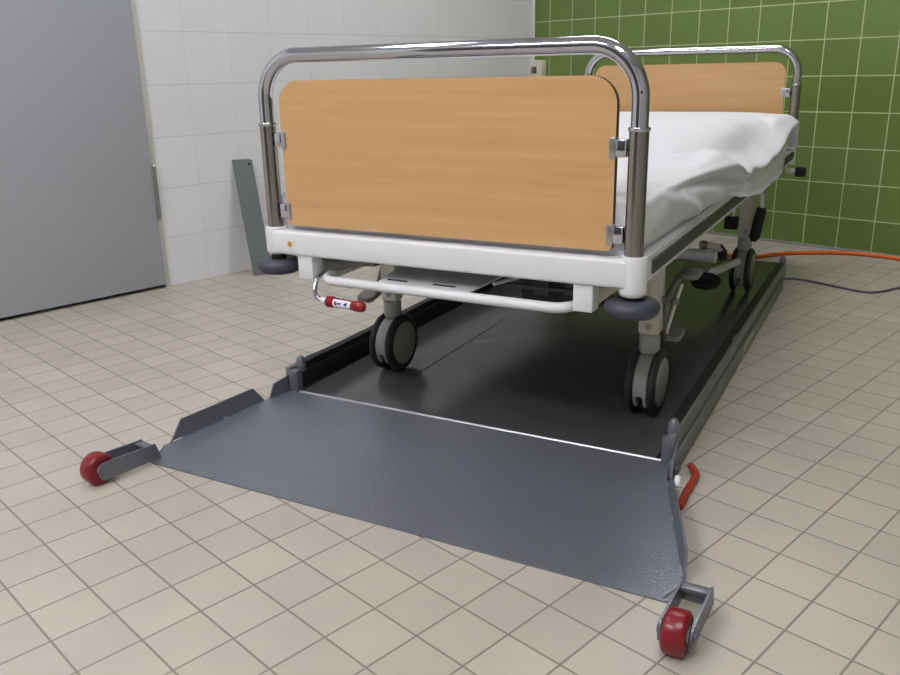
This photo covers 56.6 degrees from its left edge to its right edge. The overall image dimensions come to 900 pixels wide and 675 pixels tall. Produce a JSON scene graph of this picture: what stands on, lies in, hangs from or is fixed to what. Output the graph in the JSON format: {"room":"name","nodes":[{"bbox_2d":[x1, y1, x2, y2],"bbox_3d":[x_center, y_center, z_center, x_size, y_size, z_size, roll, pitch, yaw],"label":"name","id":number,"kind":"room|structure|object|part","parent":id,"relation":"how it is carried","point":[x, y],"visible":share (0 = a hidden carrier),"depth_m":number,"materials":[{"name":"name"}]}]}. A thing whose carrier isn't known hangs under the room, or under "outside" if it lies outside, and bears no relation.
{"room":"hospital interior","nodes":[
{"label":"hospital interior","id":0,"kind":"room"},
{"bbox_2d":[135,0,532,285],"bbox_3d":[-1.823,-1.315,2.531,0.122,2.700,6.554,15,24,41],"label":"wall","id":1,"kind":"structure","parent":0,"point":[204,62],"depth_m":3.57,"materials":[{"name":"white tile"}]},
{"bbox_2d":[0,0,169,317],"bbox_3d":[-1.542,-1.123,2.865,0.140,2.120,0.941,15,24,41],"label":"door","id":2,"kind":"structure","parent":1,"relation":"in","point":[81,217],"depth_m":3.08,"materials":[{"name":"grey laminate"}]},
{"bbox_3d":[-1.550,-1.125,2.872,0.120,2.120,0.941,15,24,41],"label":"frame","id":3,"kind":"part","parent":2,"relation":"part of","materials":[{"name":"white metal"}]},
{"bbox_2d":[0,233,899,674],"bbox_3d":[-0.225,0.424,1.576,6.353,0.100,4.950,-18,24,-42],"label":"floor","id":4,"kind":"structure","parent":0,"point":[791,515],"depth_m":1.57,"materials":[{"name":"beige tile"}]},
{"bbox_2d":[232,159,268,274],"bbox_3d":[-0.858,-0.524,3.635,0.095,0.490,0.149,-13,21,-32],"label":"metal plate","id":5,"kind":"object","parent":4,"relation":"on","point":[243,168],"visible":0.83,"depth_m":3.63,"materials":[{"name":"grey metal"}]},
{"bbox_2d":[80,256,785,657],"bbox_3d":[0.406,-0.029,2.617,1.291,0.109,2.720,8,20,27],"label":"platform","id":6,"kind":"object","parent":4,"relation":"on","point":[511,434],"visible":0.84,"depth_m":1.95,"materials":[{"name":"paint"}]},
{"bbox_3d":[-0.718,0.266,1.842,0.051,0.044,0.155,10,21,32],"label":"roller arm","id":7,"kind":"part","parent":6,"relation":"part of","materials":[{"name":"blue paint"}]},
{"bbox_3d":[-0.405,0.110,2.254,0.027,0.060,0.062,8,20,27],"label":"corner post","id":8,"kind":"part","parent":6,"relation":"part of","materials":[{"name":"grey metal"}]},
{"bbox_3d":[-0.002,-0.128,2.998,0.058,0.083,1.804,8,20,27],"label":"rail","id":9,"kind":"part","parent":6,"relation":"part of","materials":[{"name":"black metal"}]},
{"bbox_2d":[257,35,805,414],"bbox_3d":[0.477,-0.474,2.665,0.990,0.884,2.238,8,20,27],"label":"hospital bed","id":10,"kind":"object","parent":6,"relation":"on","point":[529,160],"visible":0.98,"depth_m":1.74,"materials":[{"name":"brown wood"}]},
{"bbox_3d":[-0.410,-0.369,1.929,0.036,0.232,0.036,8,20,27],"label":"hoop post","id":11,"kind":"part","parent":10,"relation":"part of","materials":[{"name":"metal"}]},
{"bbox_3d":[-0.299,-0.115,1.931,0.039,0.058,0.085,-4,18,-10],"label":"release handle","id":12,"kind":"part","parent":10,"relation":"part of","materials":[{"name":"silver metal"}]},
{"bbox_3d":[-0.192,-0.194,2.100,0.008,0.012,0.332,8,20,27],"label":"guide rod","id":13,"kind":"part","parent":10,"relation":"part of","materials":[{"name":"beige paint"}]},
{"bbox_3d":[-0.163,-0.205,2.309,0.050,0.208,0.036,8,20,27],"label":"leg","id":14,"kind":"part","parent":10,"relation":"part of","materials":[{"name":"beige paint"}]},
{"bbox_3d":[-0.012,-0.154,1.877,0.277,0.044,0.201,8,20,27],"label":"plate","id":15,"kind":"part","parent":10,"relation":"part of","materials":[{"name":"white paint"}]},
{"bbox_3d":[0.342,-0.260,1.536,0.036,0.232,0.036,8,20,27],"label":"hoop post","id":16,"kind":"part","parent":10,"relation":"part of","materials":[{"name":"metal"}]},
{"bbox_3d":[0.477,-0.110,1.969,0.050,0.208,0.036,8,20,27],"label":"leg","id":17,"kind":"part","parent":10,"relation":"part of","materials":[{"name":"beige paint"}]},
{"bbox_3d":[0.925,-0.320,2.954,0.089,0.051,0.035,-3,18,-6],"label":"lever","id":18,"kind":"part","parent":10,"relation":"part of","materials":[{"name":"beige paint"}]},
{"bbox_3d":[0.871,-0.436,2.498,0.026,0.090,2.162,8,20,27],"label":"frame rail","id":19,"kind":"part","parent":10,"relation":"part of","materials":[{"name":"grey metal"}]},
{"bbox_3d":[0.971,-0.249,2.946,0.029,0.048,0.303,11,21,33],"label":"brake arm","id":20,"kind":"part","parent":10,"relation":"part of","materials":[{"name":"white paint"}]},
{"bbox_3d":[1.089,-0.469,3.058,0.050,0.208,0.036,8,20,27],"label":"leg","id":21,"kind":"part","parent":10,"relation":"part of","materials":[{"name":"beige paint"}]},
{"bbox_3d":[1.359,-0.876,3.309,0.036,0.232,0.036,8,20,27],"label":"hoop post","id":22,"kind":"part","parent":10,"relation":"part of","materials":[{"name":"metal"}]},
{"bbox_3d":[0.476,0.235,1.802,0.027,0.060,0.062,8,20,27],"label":"corner post","id":23,"kind":"part","parent":6,"relation":"part of","materials":[{"name":"grey metal"}]},
{"bbox_3d":[0.364,0.421,1.284,0.051,0.044,0.148,9,20,28],"label":"roller arm","id":24,"kind":"part","parent":6,"relation":"part of","materials":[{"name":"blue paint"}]},
{"bbox_2d":[678,463,699,509],"bbox_3d":[0.488,0.303,1.709,0.029,0.021,0.183,6,19,22],"label":"lever","id":25,"kind":"object","parent":6,"relation":"attached to","point":[694,478],"visible":0.95,"depth_m":1.70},
{"bbox_3d":[0.868,0.004,2.526,0.058,0.083,1.860,8,20,27],"label":"rail","id":26,"kind":"part","parent":6,"relation":"part of","materials":[{"name":"grey metal"}]},
{"bbox_3d":[0.905,0.018,2.537,0.003,0.032,0.163,8,20,27],"label":"data plate","id":27,"kind":"part","parent":6,"relation":"part of","materials":[{"name":"silver metal"}]},
{"bbox_2d":[717,251,899,260],"bbox_3d":[2.384,-0.174,3.089,3.489,0.018,0.415,13,22,38],"label":"hose","id":28,"kind":"object","parent":4,"relation":"on","point":[782,252],"visible":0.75,"depth_m":3.78,"materials":[{"name":"orange rubber"}]},
{"bbox_2d":[784,278,899,292],"bbox_3d":[2.496,-0.055,2.684,2.763,0.034,0.316,11,21,34],"label":"cable","id":29,"kind":"object","parent":4,"relation":"on","point":[806,280],"visible":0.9,"depth_m":3.22,"materials":[{"name":"rubber"}]},
{"bbox_2d":[535,0,899,254],"bbox_3d":[2.070,-1.632,3.272,0.100,2.700,5.050,-18,24,-42],"label":"wall","id":30,"kind":"structure","parent":0,"point":[848,196],"depth_m":3.83,"materials":[{"name":"green tile"}]},
{"bbox_2d":[532,0,534,59],"bbox_3d":[0.477,-2.063,4.734,0.012,2.700,0.013,-18,24,-42],"label":"trim","id":31,"kind":"structure","parent":30,"relation":"attached to","point":[533,18],"depth_m":4.81,"materials":[{"name":"white paint"}]},
{"bbox_2d":[529,60,545,75],"bbox_3d":[0.505,-1.559,4.850,0.046,0.093,0.100,-18,24,-42],"label":"wall socket","id":32,"kind":"object","parent":30,"relation":"attached to","point":[536,67],"visible":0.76,"depth_m":4.83,"materials":[{"name":"white plastic"}]},
{"bbox_2d":[707,231,899,256],"bbox_3d":[2.135,-0.318,3.570,0.006,0.012,4.634,-18,24,-42],"label":"baseboard","id":33,"kind":"structure","parent":30,"relation":"attached to","point":[708,232],"depth_m":3.99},
{"bbox_3d":[0.463,-0.548,2.617,0.792,0.157,2.000,8,20,27],"label":"mattress","id":34,"kind":"object","parent":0,"visible":0},
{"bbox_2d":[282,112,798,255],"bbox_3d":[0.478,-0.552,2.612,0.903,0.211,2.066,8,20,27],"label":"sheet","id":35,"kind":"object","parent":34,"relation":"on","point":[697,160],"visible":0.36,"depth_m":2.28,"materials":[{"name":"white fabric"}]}
]}

